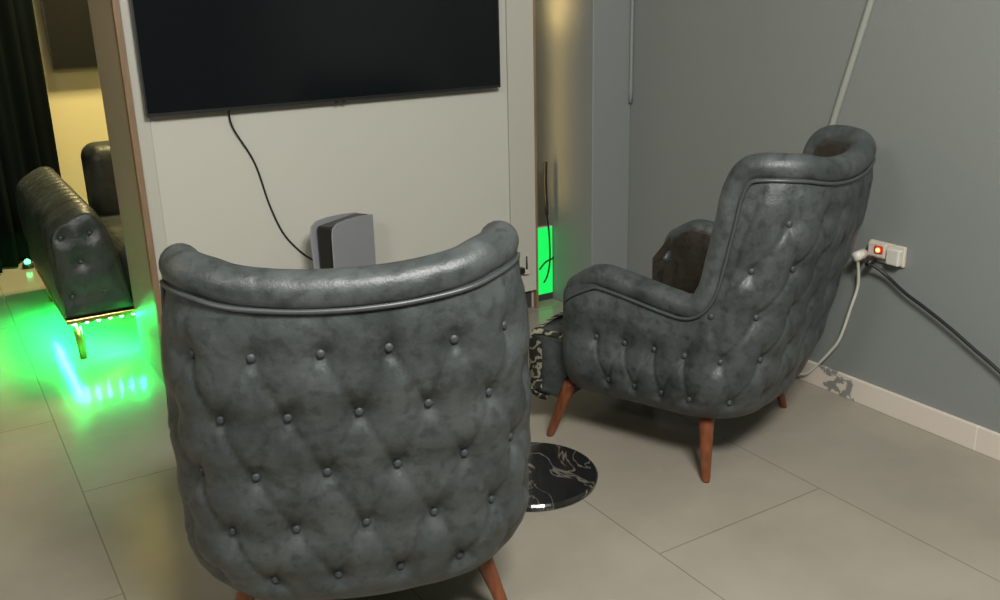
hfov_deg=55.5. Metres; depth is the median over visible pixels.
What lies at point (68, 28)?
television
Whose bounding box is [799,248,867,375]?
power cable
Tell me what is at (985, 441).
baseboard
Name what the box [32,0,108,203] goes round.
wall
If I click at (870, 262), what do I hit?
power cable
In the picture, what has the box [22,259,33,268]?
spot lamp
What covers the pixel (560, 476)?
side table
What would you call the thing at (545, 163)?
hanging cable
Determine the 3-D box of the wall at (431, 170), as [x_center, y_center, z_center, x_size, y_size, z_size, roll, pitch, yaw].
[-0.692,-1.203,3.719,1.667,2.800,0.500,-12,21,-30]
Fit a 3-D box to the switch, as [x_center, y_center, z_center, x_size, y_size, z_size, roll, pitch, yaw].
[1.232,-0.164,3.091,0.008,0.024,0.030,-12,21,-30]
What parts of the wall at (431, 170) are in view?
panel, panel, panel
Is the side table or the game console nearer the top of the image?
the game console
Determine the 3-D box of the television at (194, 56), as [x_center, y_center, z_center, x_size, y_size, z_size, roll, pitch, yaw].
[-0.620,-1.129,3.463,1.410,0.803,0.052,-12,21,-30]
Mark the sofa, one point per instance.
(76, 248)
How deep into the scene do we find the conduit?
3.07 m
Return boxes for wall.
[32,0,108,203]
[88,0,538,383]
[627,0,999,432]
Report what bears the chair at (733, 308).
on the floor
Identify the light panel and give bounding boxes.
[538,225,552,300]
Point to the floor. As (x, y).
(826, 495)
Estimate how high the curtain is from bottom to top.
2.780 m
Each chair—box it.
[158,220,531,599]
[529,125,876,482]
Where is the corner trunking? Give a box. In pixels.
[629,0,633,103]
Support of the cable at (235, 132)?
hanging from the television at (194, 56)
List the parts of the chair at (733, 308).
seat, seat, leg, leg, leg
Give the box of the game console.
[310,212,375,268]
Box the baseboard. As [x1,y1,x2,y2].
[797,360,999,460]
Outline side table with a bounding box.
[526,442,597,510]
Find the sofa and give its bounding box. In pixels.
[15,141,134,358]
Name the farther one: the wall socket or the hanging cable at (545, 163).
the hanging cable at (545, 163)
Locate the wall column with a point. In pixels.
(583, 46)
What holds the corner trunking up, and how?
attached to the wall at (717, 84)
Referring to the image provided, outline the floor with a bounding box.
[0,259,999,599]
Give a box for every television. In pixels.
[41,0,97,70]
[129,0,500,116]
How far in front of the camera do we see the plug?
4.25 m
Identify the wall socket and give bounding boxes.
[868,239,906,267]
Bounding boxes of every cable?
[228,110,312,260]
[539,162,553,282]
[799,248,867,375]
[864,256,999,373]
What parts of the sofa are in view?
leg, arm, leg, gold trim, backrest, seat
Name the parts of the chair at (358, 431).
leg, leg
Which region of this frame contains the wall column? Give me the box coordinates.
[535,0,629,301]
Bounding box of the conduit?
[829,0,874,124]
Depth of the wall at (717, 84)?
3.10 m
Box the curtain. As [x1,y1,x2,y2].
[0,0,60,272]
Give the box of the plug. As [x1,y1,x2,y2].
[520,256,529,274]
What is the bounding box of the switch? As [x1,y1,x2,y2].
[874,245,882,253]
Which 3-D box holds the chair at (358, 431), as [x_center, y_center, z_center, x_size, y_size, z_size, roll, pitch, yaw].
[-0.337,0.251,2.181,0.750,0.980,0.924,-5,18,-11]
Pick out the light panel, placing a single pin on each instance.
(545, 289)

